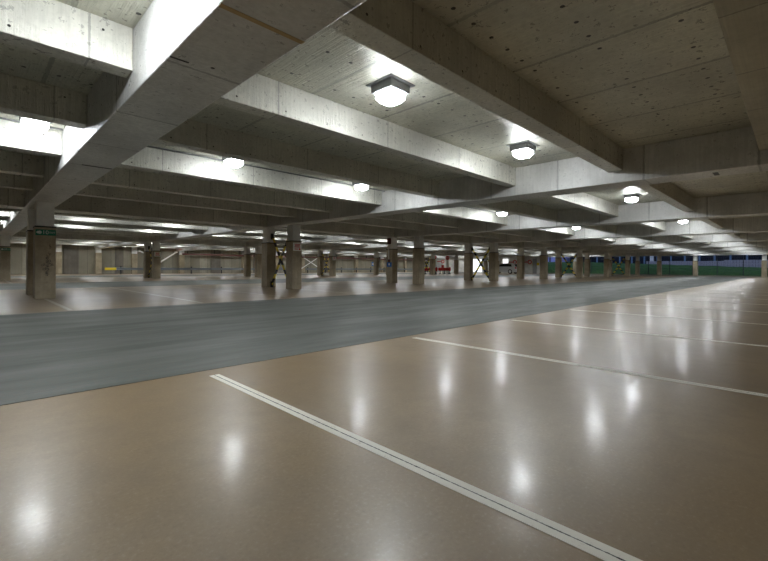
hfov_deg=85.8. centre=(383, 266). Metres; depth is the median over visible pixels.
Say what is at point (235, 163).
diffuser
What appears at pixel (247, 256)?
concrete column
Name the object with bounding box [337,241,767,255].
ceiling beam
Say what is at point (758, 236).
ceiling beam
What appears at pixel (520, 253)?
concrete column
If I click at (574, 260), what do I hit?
concrete column
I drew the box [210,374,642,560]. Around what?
parking line
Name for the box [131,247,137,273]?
pilaster
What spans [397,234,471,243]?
ceiling beam
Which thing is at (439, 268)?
barrier
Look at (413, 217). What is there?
ceiling beam
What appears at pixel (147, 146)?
conduit
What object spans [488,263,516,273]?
car
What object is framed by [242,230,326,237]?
ceiling beam
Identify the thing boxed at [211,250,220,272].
wall panel
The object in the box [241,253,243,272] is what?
pilaster
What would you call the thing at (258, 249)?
concrete column
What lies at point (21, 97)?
ceiling beam
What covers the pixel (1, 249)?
exit sign
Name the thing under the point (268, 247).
concrete column
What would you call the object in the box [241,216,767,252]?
ceiling beam
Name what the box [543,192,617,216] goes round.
ceiling beam
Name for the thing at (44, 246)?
concrete column
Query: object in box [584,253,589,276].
concrete column
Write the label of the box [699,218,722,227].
ceiling beam
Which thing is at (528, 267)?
wall
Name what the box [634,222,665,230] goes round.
ceiling beam
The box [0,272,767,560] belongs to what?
floor
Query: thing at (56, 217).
ceiling beam
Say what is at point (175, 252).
diagonal brace
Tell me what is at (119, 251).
wall panel
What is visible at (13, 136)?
ceiling beam
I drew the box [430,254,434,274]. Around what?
concrete column
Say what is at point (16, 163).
ceiling beam
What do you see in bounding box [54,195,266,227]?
ceiling beam
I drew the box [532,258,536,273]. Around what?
door
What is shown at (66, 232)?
ceiling beam
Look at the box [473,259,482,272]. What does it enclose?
lit doorway
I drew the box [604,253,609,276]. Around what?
concrete column
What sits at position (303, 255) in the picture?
pilaster
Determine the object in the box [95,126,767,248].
ceiling beam
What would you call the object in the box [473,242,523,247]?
ceiling beam
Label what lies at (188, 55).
ceiling beam
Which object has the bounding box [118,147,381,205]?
ceiling beam
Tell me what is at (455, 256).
concrete column
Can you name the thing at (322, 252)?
brace
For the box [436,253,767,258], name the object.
ceiling beam
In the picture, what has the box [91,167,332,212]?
ceiling beam
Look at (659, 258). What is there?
concrete column
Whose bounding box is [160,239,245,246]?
ceiling beam
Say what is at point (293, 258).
concrete column
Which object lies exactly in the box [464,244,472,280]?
concrete column
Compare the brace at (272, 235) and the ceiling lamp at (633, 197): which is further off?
the brace at (272, 235)
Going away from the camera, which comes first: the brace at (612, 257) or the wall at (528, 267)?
the brace at (612, 257)
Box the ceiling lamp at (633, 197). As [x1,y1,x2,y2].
[622,193,640,201]
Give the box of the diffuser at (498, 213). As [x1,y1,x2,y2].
[497,212,506,215]
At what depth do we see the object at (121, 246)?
40.46 m
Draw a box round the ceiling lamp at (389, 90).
[366,74,414,105]
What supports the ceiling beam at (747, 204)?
attached to the ceiling
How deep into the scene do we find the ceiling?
4.75 m
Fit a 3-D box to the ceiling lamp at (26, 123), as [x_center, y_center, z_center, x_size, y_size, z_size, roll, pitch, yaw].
[-5.072,-2.098,6.003,0.420,0.205,0.420,0,0,45]
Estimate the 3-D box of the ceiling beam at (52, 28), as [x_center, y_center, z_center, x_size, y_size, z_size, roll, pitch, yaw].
[-4.734,-2.003,1.485,0.220,0.391,6.690,0,0,45]
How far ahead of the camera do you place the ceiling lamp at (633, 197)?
12.03 m
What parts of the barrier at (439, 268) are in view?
rail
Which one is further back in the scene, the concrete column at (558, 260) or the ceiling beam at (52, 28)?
the concrete column at (558, 260)
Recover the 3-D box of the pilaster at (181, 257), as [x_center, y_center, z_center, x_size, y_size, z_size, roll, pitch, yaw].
[-21.767,-0.803,44.446,0.400,3.017,0.480,0,0,45]
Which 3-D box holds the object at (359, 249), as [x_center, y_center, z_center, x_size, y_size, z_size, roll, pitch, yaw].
[-3.356,-1.888,41.290,0.740,0.603,6.690,0,0,45]
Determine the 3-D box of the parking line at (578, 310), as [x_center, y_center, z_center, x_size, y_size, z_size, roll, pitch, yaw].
[5.674,0.887,6.588,5.260,0.002,0.078,0,0,45]
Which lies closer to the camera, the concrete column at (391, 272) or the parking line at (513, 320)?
the parking line at (513, 320)
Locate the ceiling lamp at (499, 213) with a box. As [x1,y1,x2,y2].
[495,210,506,215]
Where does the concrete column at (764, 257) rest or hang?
on the floor
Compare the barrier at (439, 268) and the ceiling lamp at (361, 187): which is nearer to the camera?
the ceiling lamp at (361, 187)
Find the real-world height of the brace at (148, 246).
2.170 m
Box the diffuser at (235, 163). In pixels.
[224,159,242,167]
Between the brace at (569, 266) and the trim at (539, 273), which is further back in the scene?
the trim at (539, 273)
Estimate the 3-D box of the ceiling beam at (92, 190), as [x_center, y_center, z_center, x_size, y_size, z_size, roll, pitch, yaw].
[-5.584,-2.009,12.628,0.240,0.391,6.690,0,0,45]
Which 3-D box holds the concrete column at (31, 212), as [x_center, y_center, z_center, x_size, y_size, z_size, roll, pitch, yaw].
[-9.884,-0.423,11.740,0.464,2.414,0.419,0,0,45]
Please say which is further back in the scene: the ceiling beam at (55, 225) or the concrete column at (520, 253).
the concrete column at (520, 253)
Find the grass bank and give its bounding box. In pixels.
[548,262,767,275]
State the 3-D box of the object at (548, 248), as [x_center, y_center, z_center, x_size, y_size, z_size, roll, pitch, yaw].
[13.334,-1.777,34.943,0.740,0.603,6.690,0,0,45]
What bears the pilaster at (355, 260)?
attached to the wall at (18, 250)
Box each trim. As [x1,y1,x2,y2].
[253,253,254,272]
[539,273,767,276]
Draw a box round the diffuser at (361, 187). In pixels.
[355,184,367,190]
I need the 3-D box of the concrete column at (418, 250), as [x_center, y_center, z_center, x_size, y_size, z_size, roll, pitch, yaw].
[1.739,-0.345,20.776,0.464,2.414,0.419,0,0,45]
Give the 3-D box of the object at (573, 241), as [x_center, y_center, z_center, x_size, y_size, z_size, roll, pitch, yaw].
[11.331,-1.896,26.646,0.240,0.391,6.690,0,0,45]
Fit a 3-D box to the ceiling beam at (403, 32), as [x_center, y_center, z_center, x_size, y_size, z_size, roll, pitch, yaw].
[1.875,-1.959,5.191,0.250,0.391,6.690,0,0,45]
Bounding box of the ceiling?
[0,0,767,227]
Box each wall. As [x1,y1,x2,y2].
[10,243,429,274]
[436,257,539,273]
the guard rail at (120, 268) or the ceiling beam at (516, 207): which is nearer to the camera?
the ceiling beam at (516, 207)
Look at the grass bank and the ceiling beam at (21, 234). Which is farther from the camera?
the grass bank
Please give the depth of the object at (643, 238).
24.91 m
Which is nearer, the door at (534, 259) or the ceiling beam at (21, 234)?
the ceiling beam at (21, 234)
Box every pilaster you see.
[56,244,61,273]
[95,248,101,273]
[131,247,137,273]
[179,251,184,273]
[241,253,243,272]
[276,252,278,272]
[301,254,304,272]
[354,256,357,271]
[380,257,383,271]
[403,256,406,271]
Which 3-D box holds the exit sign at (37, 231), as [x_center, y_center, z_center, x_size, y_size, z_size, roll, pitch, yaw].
[-8.406,-0.856,10.269,0.015,0.144,0.395,0,0,45]
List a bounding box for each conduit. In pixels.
[0,117,62,130]
[147,146,384,191]
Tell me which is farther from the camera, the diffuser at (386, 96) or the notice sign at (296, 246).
the notice sign at (296, 246)
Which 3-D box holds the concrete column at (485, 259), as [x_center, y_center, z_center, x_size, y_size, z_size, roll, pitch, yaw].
[14.624,-0.260,59.402,0.464,2.414,0.419,0,0,45]
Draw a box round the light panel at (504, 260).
[502,258,508,262]
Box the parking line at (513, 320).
[513,320,767,346]
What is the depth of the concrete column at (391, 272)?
21.93 m
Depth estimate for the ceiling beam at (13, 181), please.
9.54 m
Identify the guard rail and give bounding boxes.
[105,266,285,273]
[306,267,385,272]
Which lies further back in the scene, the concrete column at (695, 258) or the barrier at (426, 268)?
the barrier at (426, 268)
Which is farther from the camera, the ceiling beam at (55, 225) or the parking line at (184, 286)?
the ceiling beam at (55, 225)
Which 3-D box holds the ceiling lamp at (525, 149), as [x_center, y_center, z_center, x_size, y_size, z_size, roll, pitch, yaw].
[2.457,-2.048,7.308,0.420,0.205,0.420,0,0,45]
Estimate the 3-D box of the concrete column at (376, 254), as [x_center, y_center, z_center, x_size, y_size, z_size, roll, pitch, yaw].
[-0.818,-0.362,43.916,0.464,2.414,0.419,0,0,45]
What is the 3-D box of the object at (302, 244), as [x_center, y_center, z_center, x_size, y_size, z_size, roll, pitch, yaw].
[-6.831,-2.017,34.462,0.240,0.391,6.690,0,0,45]
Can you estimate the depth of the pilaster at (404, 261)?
69.80 m
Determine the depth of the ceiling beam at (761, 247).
38.72 m
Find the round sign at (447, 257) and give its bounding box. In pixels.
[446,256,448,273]
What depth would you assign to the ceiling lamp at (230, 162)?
8.04 m
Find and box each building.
[548,257,569,261]
[570,255,767,266]
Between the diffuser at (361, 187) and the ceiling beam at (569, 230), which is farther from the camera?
the ceiling beam at (569, 230)
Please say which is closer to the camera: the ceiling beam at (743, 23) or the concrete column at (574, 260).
the ceiling beam at (743, 23)
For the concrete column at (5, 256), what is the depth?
21.79 m
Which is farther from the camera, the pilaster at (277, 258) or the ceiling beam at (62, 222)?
the pilaster at (277, 258)
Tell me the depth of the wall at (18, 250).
44.12 m
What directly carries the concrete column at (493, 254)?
on the floor
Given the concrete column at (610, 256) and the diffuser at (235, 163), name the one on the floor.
the concrete column at (610, 256)
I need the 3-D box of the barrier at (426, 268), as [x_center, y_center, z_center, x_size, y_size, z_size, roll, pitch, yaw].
[5.601,0.445,50.000,1.750,0.884,0.460,0,0,0]
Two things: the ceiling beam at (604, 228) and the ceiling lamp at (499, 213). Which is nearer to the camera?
the ceiling lamp at (499, 213)
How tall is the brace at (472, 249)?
2.170 m
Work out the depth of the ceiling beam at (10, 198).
11.08 m
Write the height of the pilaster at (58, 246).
3.017 m
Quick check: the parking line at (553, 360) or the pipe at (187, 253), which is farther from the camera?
the pipe at (187, 253)
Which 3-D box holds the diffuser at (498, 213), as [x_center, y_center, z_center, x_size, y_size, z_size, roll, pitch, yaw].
[4.446,-1.983,15.549,0.290,0.100,0.290,0,0,45]
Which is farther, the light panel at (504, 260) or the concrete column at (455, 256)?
the light panel at (504, 260)
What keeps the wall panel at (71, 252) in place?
attached to the wall at (18, 250)
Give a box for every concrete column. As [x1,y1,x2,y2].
[0,235,10,280]
[26,208,34,294]
[33,201,56,298]
[143,242,151,277]
[152,241,160,278]
[244,247,250,276]
[255,246,261,276]
[261,227,275,286]
[286,224,301,288]
[317,250,323,275]
[329,249,335,275]
[373,252,378,274]
[386,237,397,282]
[412,236,424,283]
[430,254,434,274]
[454,255,457,273]
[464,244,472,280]
[484,257,487,273]
[489,243,498,280]
[517,248,524,278]
[540,247,547,278]
[555,251,561,277]
[573,257,575,273]
[576,250,582,277]
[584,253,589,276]
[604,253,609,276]
[609,255,611,275]
[625,255,629,275]
[635,256,639,274]
[657,256,661,275]
[693,256,697,275]
[761,255,766,276]
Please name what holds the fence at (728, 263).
on the grass bank
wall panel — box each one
[63,245,78,273]
[115,247,123,273]
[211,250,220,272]
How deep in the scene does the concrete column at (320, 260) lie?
38.62 m
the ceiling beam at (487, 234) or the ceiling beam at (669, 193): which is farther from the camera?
the ceiling beam at (487, 234)
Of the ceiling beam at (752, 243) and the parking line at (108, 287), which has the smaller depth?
the parking line at (108, 287)
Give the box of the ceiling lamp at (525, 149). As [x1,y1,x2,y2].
[506,140,539,158]
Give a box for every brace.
[148,246,151,277]
[161,251,177,261]
[270,234,286,286]
[321,252,329,275]
[471,247,489,280]
[561,253,576,277]
[612,257,624,275]
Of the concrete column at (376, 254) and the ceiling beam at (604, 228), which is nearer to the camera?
the ceiling beam at (604, 228)
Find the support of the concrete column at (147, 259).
on the floor
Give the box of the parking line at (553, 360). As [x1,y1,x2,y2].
[414,337,767,396]
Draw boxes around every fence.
[548,255,767,275]
[646,260,767,267]
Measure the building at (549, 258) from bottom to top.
6.100 m
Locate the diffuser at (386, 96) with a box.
[376,88,404,105]
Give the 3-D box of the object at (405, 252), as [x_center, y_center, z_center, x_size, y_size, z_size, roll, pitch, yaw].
[1.792,-1.854,46.452,0.740,0.603,6.690,0,0,45]
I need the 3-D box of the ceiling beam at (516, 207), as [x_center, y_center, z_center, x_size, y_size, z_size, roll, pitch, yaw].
[4.088,-1.944,13.278,0.240,0.391,6.690,0,0,45]
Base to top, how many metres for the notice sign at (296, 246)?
0.300 m
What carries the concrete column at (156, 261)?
on the floor
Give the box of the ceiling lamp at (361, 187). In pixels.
[352,182,368,190]
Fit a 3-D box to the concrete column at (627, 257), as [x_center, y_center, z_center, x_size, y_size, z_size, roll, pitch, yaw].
[27.476,-0.175,46.586,0.464,2.414,0.419,0,0,45]
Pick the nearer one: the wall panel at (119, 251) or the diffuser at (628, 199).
the diffuser at (628, 199)
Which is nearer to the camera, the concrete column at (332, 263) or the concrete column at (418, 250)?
the concrete column at (418, 250)
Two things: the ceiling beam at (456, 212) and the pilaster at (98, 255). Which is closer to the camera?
the ceiling beam at (456, 212)
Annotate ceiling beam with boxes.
[0,0,132,77]
[0,0,365,236]
[0,73,86,128]
[0,119,61,156]
[0,150,43,177]
[0,173,32,190]
[0,187,24,209]
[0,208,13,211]
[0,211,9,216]
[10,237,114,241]
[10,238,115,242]
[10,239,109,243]
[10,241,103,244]
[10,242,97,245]
[11,231,144,242]
[20,229,153,237]
[23,226,164,235]
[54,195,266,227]
[54,212,226,227]
[54,215,207,229]
[54,220,191,231]
[54,224,178,233]
[75,184,296,217]
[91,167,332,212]
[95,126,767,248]
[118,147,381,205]
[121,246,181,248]
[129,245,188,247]
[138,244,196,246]
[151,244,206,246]
[153,119,438,197]
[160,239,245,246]
[176,191,767,250]
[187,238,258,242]
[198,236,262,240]
[213,74,515,186]
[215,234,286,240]
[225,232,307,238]
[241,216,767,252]
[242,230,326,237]
[275,222,393,237]
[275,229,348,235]
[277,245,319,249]
[302,232,767,253]
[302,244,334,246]
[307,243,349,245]
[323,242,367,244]
[327,0,622,171]
[335,218,424,230]
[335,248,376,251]
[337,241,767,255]
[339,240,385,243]
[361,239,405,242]
[369,212,460,227]
[379,246,767,256]
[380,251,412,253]
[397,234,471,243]
[406,250,767,257]
[420,207,506,224]
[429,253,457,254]
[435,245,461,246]
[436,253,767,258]
[456,232,500,238]
[471,200,556,220]
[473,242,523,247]
[491,230,533,236]
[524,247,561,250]
[534,227,574,234]
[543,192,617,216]
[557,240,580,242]
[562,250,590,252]
[582,225,616,232]
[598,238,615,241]
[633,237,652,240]
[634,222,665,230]
[635,182,693,211]
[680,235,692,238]
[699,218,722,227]
[713,0,767,150]
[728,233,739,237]
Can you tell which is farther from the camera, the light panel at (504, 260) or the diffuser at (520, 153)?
the light panel at (504, 260)
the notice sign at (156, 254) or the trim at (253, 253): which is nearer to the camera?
the notice sign at (156, 254)
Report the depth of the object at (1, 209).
13.70 m
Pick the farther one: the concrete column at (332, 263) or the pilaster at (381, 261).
the pilaster at (381, 261)
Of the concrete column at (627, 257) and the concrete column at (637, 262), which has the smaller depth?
the concrete column at (627, 257)
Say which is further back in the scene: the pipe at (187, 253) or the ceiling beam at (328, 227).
the pipe at (187, 253)
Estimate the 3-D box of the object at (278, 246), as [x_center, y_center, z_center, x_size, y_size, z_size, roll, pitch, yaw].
[-8.503,-1.922,36.128,0.740,0.603,6.690,0,0,45]
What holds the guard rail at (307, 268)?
on the floor
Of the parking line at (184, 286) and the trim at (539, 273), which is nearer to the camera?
the parking line at (184, 286)
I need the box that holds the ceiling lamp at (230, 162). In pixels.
[220,156,243,167]
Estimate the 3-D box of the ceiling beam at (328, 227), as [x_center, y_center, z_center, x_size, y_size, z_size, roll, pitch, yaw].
[-2.108,-1.879,19.457,0.740,0.603,6.690,0,0,45]
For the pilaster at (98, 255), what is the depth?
38.98 m
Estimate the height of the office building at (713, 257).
8.100 m
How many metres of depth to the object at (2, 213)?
15.20 m
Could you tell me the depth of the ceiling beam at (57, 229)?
22.85 m
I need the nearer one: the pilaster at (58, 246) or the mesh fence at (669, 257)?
the pilaster at (58, 246)
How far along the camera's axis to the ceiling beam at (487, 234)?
24.04 m
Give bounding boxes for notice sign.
[154,252,160,256]
[293,243,301,250]
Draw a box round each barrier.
[424,267,437,273]
[438,267,450,273]
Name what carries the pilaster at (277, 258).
attached to the wall at (18, 250)
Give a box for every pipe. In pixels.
[182,250,429,260]
[387,238,390,261]
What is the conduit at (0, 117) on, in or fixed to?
attached to the ceiling
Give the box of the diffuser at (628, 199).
[625,197,637,201]
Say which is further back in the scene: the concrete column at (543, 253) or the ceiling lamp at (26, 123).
the concrete column at (543, 253)
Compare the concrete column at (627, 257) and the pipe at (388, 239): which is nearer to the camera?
the pipe at (388, 239)
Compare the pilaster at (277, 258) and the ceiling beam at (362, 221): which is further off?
the pilaster at (277, 258)
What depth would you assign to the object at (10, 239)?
33.02 m
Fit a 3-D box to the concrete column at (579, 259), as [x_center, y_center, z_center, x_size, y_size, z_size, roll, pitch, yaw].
[17.181,-0.243,36.262,0.464,2.414,0.419,0,0,45]
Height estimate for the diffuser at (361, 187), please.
0.100 m
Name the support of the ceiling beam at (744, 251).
attached to the ceiling
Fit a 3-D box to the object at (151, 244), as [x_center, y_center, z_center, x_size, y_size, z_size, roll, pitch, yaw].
[-18.996,-2.098,36.297,0.240,0.391,6.690,0,0,45]
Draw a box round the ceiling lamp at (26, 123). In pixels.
[17,116,49,131]
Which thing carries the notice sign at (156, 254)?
attached to the concrete column at (156, 261)
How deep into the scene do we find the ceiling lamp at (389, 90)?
4.82 m
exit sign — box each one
[0,248,10,250]
[35,229,55,235]
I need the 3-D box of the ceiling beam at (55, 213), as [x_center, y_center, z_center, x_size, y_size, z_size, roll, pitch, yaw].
[-9.667,-2.036,16.700,0.250,0.391,6.690,0,0,45]
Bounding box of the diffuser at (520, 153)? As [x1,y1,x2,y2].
[513,148,532,158]

